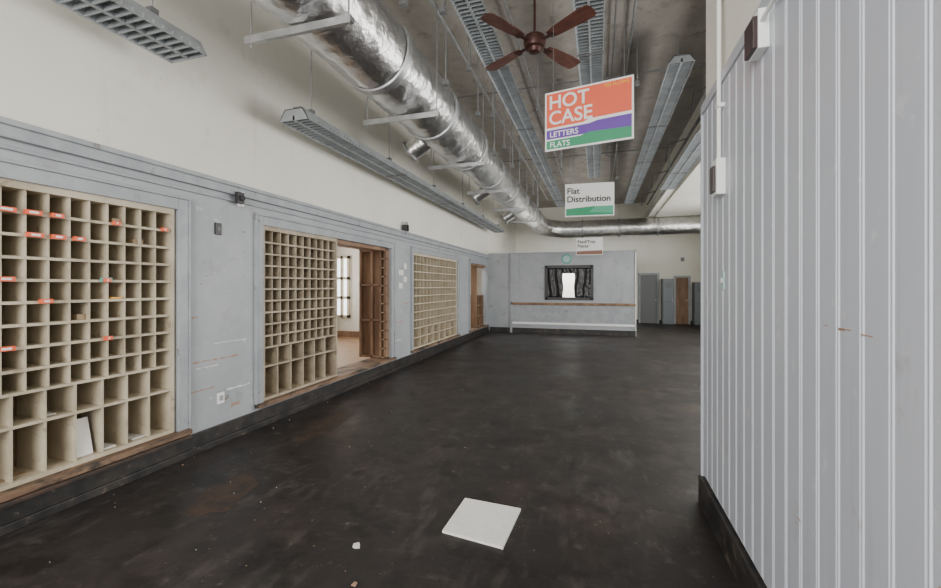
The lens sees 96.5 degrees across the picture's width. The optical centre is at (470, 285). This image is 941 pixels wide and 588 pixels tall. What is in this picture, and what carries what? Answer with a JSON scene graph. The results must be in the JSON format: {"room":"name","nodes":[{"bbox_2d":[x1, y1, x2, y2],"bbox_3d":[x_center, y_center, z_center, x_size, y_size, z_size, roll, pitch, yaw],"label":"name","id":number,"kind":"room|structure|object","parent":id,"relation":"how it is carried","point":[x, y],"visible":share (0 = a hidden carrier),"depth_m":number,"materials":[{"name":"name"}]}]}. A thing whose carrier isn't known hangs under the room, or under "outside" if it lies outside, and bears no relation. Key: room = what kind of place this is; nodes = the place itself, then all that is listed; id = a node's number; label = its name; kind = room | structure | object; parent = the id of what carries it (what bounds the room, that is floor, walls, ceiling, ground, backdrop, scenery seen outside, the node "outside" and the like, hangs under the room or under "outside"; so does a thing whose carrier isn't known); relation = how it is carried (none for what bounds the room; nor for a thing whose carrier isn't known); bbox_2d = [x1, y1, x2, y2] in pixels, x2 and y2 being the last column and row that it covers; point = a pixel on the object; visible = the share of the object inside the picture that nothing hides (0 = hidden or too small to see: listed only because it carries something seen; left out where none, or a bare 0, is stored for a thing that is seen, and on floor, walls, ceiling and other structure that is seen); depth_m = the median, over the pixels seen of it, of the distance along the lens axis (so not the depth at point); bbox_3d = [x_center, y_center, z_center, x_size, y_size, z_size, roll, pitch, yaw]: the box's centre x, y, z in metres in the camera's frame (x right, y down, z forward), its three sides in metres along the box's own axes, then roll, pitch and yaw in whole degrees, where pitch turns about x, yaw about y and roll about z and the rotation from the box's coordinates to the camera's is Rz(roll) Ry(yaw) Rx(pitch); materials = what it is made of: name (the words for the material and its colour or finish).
{"room":"distribution center","nodes":[
{"label":"distribution center","id":0,"kind":"room"},
{"bbox_2d":[0,0,515,434],"bbox_3d":[-1.216,-1.000,8.991,0.150,5.200,22.500,0,0,17],"label":"wall","id":1,"kind":"structure","parent":0,"point":[218,114],"depth_m":4.36,"materials":[{"name":"beige paint"}]},
{"bbox_2d":[214,222,221,234],"bbox_3d":[-2.560,-0.580,4.262,0.025,0.120,0.070,0,0,17],"label":"thermostat","id":2,"kind":"object","parent":1,"relation":"attached to","point":[217,226],"visible":1,"depth_m":4.25,"materials":[{"name":"grey plastic"}]},
{"bbox_2d":[217,392,224,403],"bbox_3d":[-2.553,1.145,4.297,0.018,0.110,0.080,0,0,17],"label":"wall outlet","id":3,"kind":"object","parent":1,"relation":"attached to","point":[220,396],"visible":1,"depth_m":4.29,"materials":[{"name":"white plastic"}]},
{"bbox_2d":[235,192,245,206],"bbox_3d":[-2.442,-0.930,4.462,0.134,0.160,0.120,0,0,17],"label":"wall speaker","id":4,"kind":"object","parent":1,"relation":"attached to","point":[240,198],"visible":0.99,"depth_m":4.41,"materials":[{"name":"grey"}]},
{"bbox_2d":[0,157,487,431],"bbox_3d":[-1.442,0.263,7.910,0.045,2.175,13.924,0,0,17],"label":"trim","id":5,"kind":"structure","parent":1,"relation":"attached to","point":[10,169],"depth_m":3.92,"materials":[{"name":"grey paint"}]},
{"bbox_2d":[0,326,488,536],"bbox_3d":[-1.876,1.505,6.464,0.055,0.190,17.280,0,0,17],"label":"baseboard","id":6,"kind":"structure","parent":1,"relation":"attached to","point":[14,517],"depth_m":3.90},
{"bbox_2d":[0,324,488,509],"bbox_3d":[-2.048,1.371,6.422,0.450,0.078,17.100,0,0,17],"label":"trim","id":7,"kind":"structure","parent":1,"relation":"attached to","point":[20,493],"depth_m":3.39,"materials":[{"name":"brown wood"}]},
{"bbox_2d":[0,178,173,491],"bbox_3d":[-3.229,0.315,2.652,0.330,2.030,2.560,0,0,17],"label":"shelf","id":8,"kind":"object","parent":7,"relation":"on","point":[63,366],"visible":0.98,"depth_m":3.22,"materials":[{"name":"beige wood"}]},
{"bbox_2d":[263,225,336,400],"bbox_3d":[-2.340,0.315,5.580,0.330,2.030,1.440,0,0,17],"label":"shelf","id":9,"kind":"object","parent":7,"relation":"on","point":[300,268],"visible":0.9,"depth_m":5.54,"materials":[{"name":"beige wood"}]},
{"bbox_2d":[359,249,388,357],"bbox_3d":[-1.801,0.323,7.836,0.560,2.005,0.110,0,0,17],"label":"case","id":10,"kind":"object","parent":7,"relation":"on","point":[373,265],"visible":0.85,"depth_m":7.84,"materials":[{"name":"brown wood"}]},
{"bbox_2d":[414,253,456,348],"bbox_3d":[-0.944,0.315,10.178,0.330,2.030,2.830,0,0,17],"label":"case","id":11,"kind":"object","parent":7,"relation":"on","point":[435,278],"visible":0.85,"depth_m":9.98,"materials":[{"name":"brown wood"}]},
{"bbox_2d":[477,295,482,326],"bbox_3d":[0.182,0.815,14.027,0.280,1.030,0.850,0,0,17],"label":"case","id":12,"kind":"object","parent":7,"relation":"on","point":[479,297],"visible":0.31,"depth_m":14.10,"materials":[{"name":"brown wood"}]},
{"bbox_2d":[0,116,489,260],"bbox_3d":[-1.863,-0.985,6.470,0.075,0.190,17.300,0,0,17],"label":"trim","id":13,"kind":"structure","parent":1,"relation":"attached to","point":[10,129],"depth_m":3.70,"materials":[{"name":"grey paint"}]},
{"bbox_2d":[191,302,463,406],"bbox_3d":[-1.402,0.779,8.117,0.002,0.997,8.680,0,0,17],"label":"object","id":14,"kind":"structure","parent":1,"relation":"attached to","point":[238,402],"depth_m":4.38,"materials":[{"name":"white paint"}]},
{"bbox_2d":[399,263,406,288],"bbox_3d":[-1.338,-0.200,8.323,0.004,0.500,0.350,0,0,17],"label":"paper notices","id":15,"kind":"object","parent":1,"relation":"attached to","point":[401,272],"visible":1,"depth_m":8.34,"materials":[{"name":"white paper"}]},
{"bbox_2d":[402,222,408,233],"bbox_3d":[-1.293,-1.140,8.272,0.120,0.240,0.120,0,0,17],"label":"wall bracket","id":16,"kind":"object","parent":1,"relation":"attached to","point":[405,227],"visible":0.86,"depth_m":8.24,"materials":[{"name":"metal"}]},
{"bbox_2d":[337,239,484,327],"bbox_3d":[-1.001,0.315,10.423,0.530,2.030,8.595,0,0,17],"label":"trim","id":17,"kind":"structure","parent":1,"relation":"attached to","point":[340,243],"depth_m":13.43,"materials":[{"name":"brown wood"}]},
{"bbox_2d":[337,246,358,336],"bbox_3d":[-2.341,-0.060,12.687,4.150,3.280,0.180,0,0,17],"label":"wall","id":18,"kind":"structure","parent":0,"point":[346,327],"depth_m":13.02,"materials":[{"name":"white paint"}]},
{"bbox_2d":[0,323,738,587],"bbox_3d":[0.674,1.665,8.417,12.800,0.170,22.900,0,0,17],"label":"floor","id":19,"kind":"structure","parent":0,"point":[501,397],"depth_m":3.29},
{"bbox_2d":[113,352,630,586],"bbox_3d":[0.151,1.597,5.878,4.105,0.006,8.310,0,0,17],"label":"debris","id":20,"kind":"object","parent":19,"relation":"on","point":[355,545],"visible":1,"depth_m":2.57,"materials":[{"name":"white paper"}]},
{"bbox_2d":[442,498,520,549],"bbox_3d":[0.083,1.591,2.841,0.441,0.017,0.500,0,0,17],"label":"tile","id":21,"kind":"structure","parent":19,"relation":"on","point":[486,523],"depth_m":2.81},
{"bbox_2d":[661,279,673,324],"bbox_3d":[8.215,0.650,17.524,0.420,1.900,0.490,0,0,17],"label":"locker","id":22,"kind":"object","parent":19,"relation":"on","point":[667,285],"visible":1,"depth_m":17.32,"materials":[{"name":"grey metal"}]},
{"bbox_2d":[692,282,700,325],"bbox_3d":[9.356,0.725,17.152,0.460,1.750,0.540,0,0,17],"label":"locker","id":23,"kind":"object","parent":19,"relation":"on","point":[696,286],"visible":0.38,"depth_m":16.97,"materials":[{"name":"grey metal"}]},
{"bbox_2d":[399,0,639,208],"bbox_3d":[1.721,-2.920,7.734,2.360,1.360,8.660,0,0,17],"label":"rods","id":24,"kind":"object","parent":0,"point":[403,3],"depth_m":6.19,"materials":[{"name":"grey metal"}]},
{"bbox_2d":[480,0,595,70],"bbox_3d":[0.714,-3.095,4.674,1.316,1.010,1.316,0,0,17],"label":"ceiling fan","id":25,"kind":"object","parent":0,"point":[534,42],"depth_m":4.56,"materials":[{"name":"brown wood"}]},
{"bbox_2d":[383,0,705,207],"bbox_3d":[1.511,-3.675,8.163,6.050,0.150,22.900,0,0,17],"label":"ceiling","id":26,"kind":"structure","parent":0,"point":[658,24],"depth_m":6.92,"materials":[{"name":"metal"}]},
{"bbox_2d":[488,252,634,331],"bbox_3d":[3.319,0.230,15.358,4.830,2.740,2.720,0,0,17],"label":"wall partition","id":27,"kind":"structure","parent":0,"point":[614,272],"depth_m":14.22,"materials":[{"name":"grey paint"}]},
{"bbox_2d":[490,327,635,335],"bbox_3d":[2.967,1.515,14.025,4.770,0.170,0.035,0,0,17],"label":"baseboard","id":28,"kind":"structure","parent":27,"relation":"attached to","point":[492,329],"depth_m":13.95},
{"bbox_2d":[561,254,571,263],"bbox_3d":[3.195,-0.900,13.967,0.340,0.340,0.014,0,0,17],"label":"sticker","id":29,"kind":"object","parent":27,"relation":"attached to","point":[566,258],"visible":1,"depth_m":13.96,"materials":[{"name":"teal paper"}]},
{"bbox_2d":[545,265,593,299],"bbox_3d":[3.280,-0.110,14.006,1.580,1.160,0.170,0,0,17],"label":"window","id":30,"kind":"structure","parent":27,"relation":"in","point":[547,266],"depth_m":13.93,"materials":[{"name":"grey"}]},
{"bbox_2d":[548,268,563,296],"bbox_3d":[2.878,-0.110,14.126,0.585,1.001,0.037,0,0,17],"label":"plastic sheet","id":31,"kind":"object","parent":30,"relation":"attached to","point":[555,281],"visible":1,"depth_m":14.14,"materials":[{"name":"black plastic"}]},
{"bbox_2d":[561,268,575,272],"bbox_3d":[3.265,-0.515,14.008,0.492,0.192,0.036,0,0,17],"label":"plastic sheet","id":32,"kind":"object","parent":30,"relation":"attached to","point":[566,270],"visible":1,"depth_m":14.02,"materials":[{"name":"black plastic"}]},
{"bbox_2d":[573,268,590,297],"bbox_3d":[3.679,-0.110,13.883,0.588,1.001,0.038,0,0,17],"label":"plastic sheet","id":33,"kind":"object","parent":30,"relation":"attached to","point":[582,283],"visible":1,"depth_m":13.88,"materials":[{"name":"black plastic"}]},
{"bbox_2d":[510,250,635,331],"bbox_3d":[3.333,0.230,13.974,4.061,2.740,0.160,0,0,17],"label":"trim","id":34,"kind":"structure","parent":27,"relation":"attached to","point":[619,316],"depth_m":13.90,"materials":[{"name":"white wood"}]},
{"bbox_2d":[511,302,635,305],"bbox_3d":[3.319,0.600,13.911,4.030,0.080,0.050,0,0,17],"label":"trim","id":35,"kind":"structure","parent":27,"relation":"attached to","point":[512,303],"depth_m":13.82,"materials":[{"name":"brown wood"}]},
{"bbox_2d":[429,0,705,199],"bbox_3d":[1.550,-3.414,8.204,5.400,0.372,22.200,0,0,17],"label":"beams","id":36,"kind":"structure","parent":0,"point":[432,3],"depth_m":6.86,"materials":[{"name":"grey metal"}]},
{"bbox_2d":[51,0,206,62],"bbox_3d":[-2.464,-2.725,2.901,0.380,1.750,1.120,0,0,17],"label":"hanging light fixture","id":37,"kind":"object","parent":36,"relation":"hanging from","point":[142,26],"visible":1,"depth_m":3.06,"materials":[{"name":"grey metal"}]},
{"bbox_2d":[280,51,504,232],"bbox_3d":[-0.469,-2.708,9.470,0.388,1.784,10.150,0,0,17],"label":"hanging light fixture","id":38,"kind":"object","parent":36,"relation":"hanging from","point":[299,119],"visible":0.97,"depth_m":6.07,"materials":[{"name":"grey metal"}]},
{"bbox_2d":[244,0,582,223],"bbox_3d":[1.230,-2.770,10.407,2.753,1.660,15.273,0,0,27],"label":"hangers","id":39,"kind":"object","parent":36,"relation":"hanging from","point":[348,19],"visible":0.78,"depth_m":3.41,"materials":[{"name":"metal"}]},
{"bbox_2d":[250,0,700,237],"bbox_3d":[2.893,-2.363,7.042,7.127,0.928,20.772,0,0,17],"label":"air duct","id":40,"kind":"object","parent":39,"relation":"hanging from","point":[377,55],"visible":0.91,"depth_m":4.83,"materials":[{"name":"metal"}]},
{"bbox_2d":[450,0,564,206],"bbox_3d":[1.265,-3.358,8.917,0.348,0.484,15.800,0,0,17],"label":"hanging light fixture","id":41,"kind":"object","parent":36,"relation":"hanging from","point":[482,35],"visible":0.96,"depth_m":6.42,"materials":[{"name":"grey metal"}]},
{"bbox_2d":[572,0,604,85],"label":"hanging light fixture","id":42,"kind":"object","parent":36,"relation":"hanging from","point":[589,34],"depth_m":5.44,"materials":[{"name":"grey metal"}]},
{"bbox_2d":[545,0,633,151],"bbox_3d":[1.152,-2.493,4.141,0.860,2.215,0.019,0,0,28],"label":"hanging sign","id":43,"kind":"object","parent":36,"relation":"hanging from","point":[601,112],"visible":1,"depth_m":4.13,"materials":[{"name":"multicoloured"}]},
{"bbox_2d":[565,182,613,216],"bbox_3d":[2.162,-2.435,7.638,0.860,2.330,0.019,0,0,13],"label":"hanging sign","id":44,"kind":"object","parent":36,"relation":"hanging from","point":[585,199],"visible":1,"depth_m":7.63,"materials":[{"name":"white plastic"}]},
{"bbox_2d":[576,237,602,254],"bbox_3d":[3.594,-2.270,12.701,0.780,2.660,0.019,0,0,15],"label":"hanging sign","id":45,"kind":"object","parent":36,"relation":"hanging from","point":[584,246],"visible":1,"depth_m":12.70,"materials":[{"name":"white"}]},
{"bbox_2d":[585,144,600,177],"label":"hanging light fixture","id":46,"kind":"object","parent":36,"relation":"hanging from","point":[593,152],"depth_m":10.46,"materials":[{"name":"grey metal"}]},
{"bbox_2d":[624,36,694,203],"bbox_3d":[4.415,-3.333,10.756,0.348,0.534,10.450,0,0,17],"label":"hanging light fixture","id":47,"kind":"object","parent":36,"relation":"hanging from","point":[679,68],"visible":1,"depth_m":7.47,"materials":[{"name":"grey metal"}]},
{"bbox_2d":[641,74,705,217],"bbox_3d":[4.861,-3.099,10.490,0.532,1.002,15.700,0,0,17],"label":"pipe","id":48,"kind":"object","parent":36,"relation":"hanging from","point":[699,117],"visible":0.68,"depth_m":9.06,"materials":[{"name":"grey metal"}]},
{"bbox_2d":[644,95,703,217],"bbox_3d":[5.229,-3.150,10.410,0.240,0.900,16.040,0,0,17],"label":"beam","id":49,"kind":"structure","parent":36,"relation":"attached to","point":[666,194],"depth_m":11.87,"materials":[{"name":"grey metal"}]},
{"bbox_2d":[660,60,704,189],"bbox_3d":[4.223,-2.973,8.333,0.348,1.254,4.000,0,0,17],"label":"hanging light fixture","id":50,"kind":"object","parent":36,"relation":"hanging from","point":[691,155],"visible":0.82,"depth_m":8.08,"materials":[{"name":"grey metal"}]},
{"bbox_2d":[477,203,700,320],"bbox_3d":[3.971,-1.000,19.278,12.800,5.200,0.200,0,0,17],"label":"wall","id":51,"kind":"structure","parent":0,"point":[660,254],"depth_m":18.17,"materials":[{"name":"beige paint"}]},
{"bbox_2d":[654,160,700,217],"bbox_3d":[5.602,-2.725,6.921,2.500,0.150,22.900,0,0,17],"label":"wall","id":52,"kind":"structure","parent":0,"point":[686,200],"depth_m":12.87,"materials":[{"name":"beige paint"}]},
{"bbox_2d":[706,0,761,96],"bbox_3d":[0.866,-1.000,-0.022,0.150,5.200,6.460,0,0,17],"label":"wall","id":53,"kind":"structure","parent":0,"point":[736,15],"depth_m":2.64,"materials":[{"name":"beige paint"}]},
{"bbox_2d":[710,0,725,196],"bbox_3d":[1.539,-2.080,2.600,0.085,3.040,0.110,0,0,17],"label":"conduit","id":54,"kind":"object","parent":53,"relation":"attached to","point":[718,169],"visible":0.84,"depth_m":2.58,"materials":[{"name":"white metal"}]},
{"bbox_2d":[698,474,766,587],"bbox_3d":[1.038,1.500,0.881,0.045,0.200,4.690,0,0,17],"label":"baseboard","id":55,"kind":"structure","parent":53,"relation":"attached to","point":[746,575],"depth_m":2.42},
{"bbox_2d":[701,0,940,587],"bbox_3d":[1.123,0.135,0.846,0.202,2.930,4.688,0,0,17],"label":"panelling","id":56,"kind":"object","parent":53,"relation":"attached to","point":[828,213],"visible":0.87,"depth_m":1.42,"materials":[{"name":"paint"}]},
{"bbox_2d":[721,271,724,288],"bbox_3d":[1.552,-0.035,2.591,0.014,0.110,0.060,0,0,17],"label":"light switch","id":57,"kind":"object","parent":56,"relation":"attached to","point":[722,272],"visible":1,"depth_m":2.56,"materials":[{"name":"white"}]},
{"bbox_2d":[744,0,775,61],"bbox_3d":[1.161,-1.170,1.388,0.065,0.180,1.330,0,0,17],"label":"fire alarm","id":58,"kind":"object","parent":56,"relation":"attached to","point":[757,32],"visible":1,"depth_m":1.91,"materials":[{"name":"white plastic"}]},
{"bbox_2d":[797,324,940,587],"bbox_3d":[1.162,0.516,1.283,0.001,0.768,0.730,0,0,17],"label":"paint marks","id":59,"kind":"structure","parent":56,"relation":"attached to","point":[840,329],"depth_m":1.31,"materials":[{"name":"beige"}]},
{"bbox_3d":[-5.354,-0.100,10.247,0.200,3.400,22.500,0,0,17],"label":"wall","id":60,"kind":"structure","parent":0,"visible":0},
{"bbox_2d":[337,256,349,317],"bbox_3d":[-4.034,0.025,13.081,0.640,1.910,0.090,0,0,17],"label":"window","id":61,"kind":"structure","parent":60,"relation":"in","point":[343,262],"depth_m":13.03,"materials":[{"name":"white glass"}]},
{"bbox_2d":[638,273,658,323],"bbox_3d":[7.646,0.520,18.009,0.830,2.160,0.090,0,0,17],"label":"door","id":62,"kind":"structure","parent":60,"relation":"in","point":[648,283],"depth_m":18.02,"materials":[{"name":"grey paint"}]},
{"bbox_2d":[674,276,690,323],"bbox_3d":[8.885,0.585,17.632,0.640,2.030,0.090,0,0,17],"label":"door","id":63,"kind":"structure","parent":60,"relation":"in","point":[682,284],"depth_m":17.63,"materials":[{"name":"brown wood"}]},
{"bbox_2d":[680,256,684,261],"bbox_3d":[8.916,-1.125,17.665,0.200,0.250,0.014,0,0,17],"label":"framed notice","id":64,"kind":"object","parent":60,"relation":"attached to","point":[682,258],"visible":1,"depth_m":17.66,"materials":[{"name":"white paper"}]}
]}

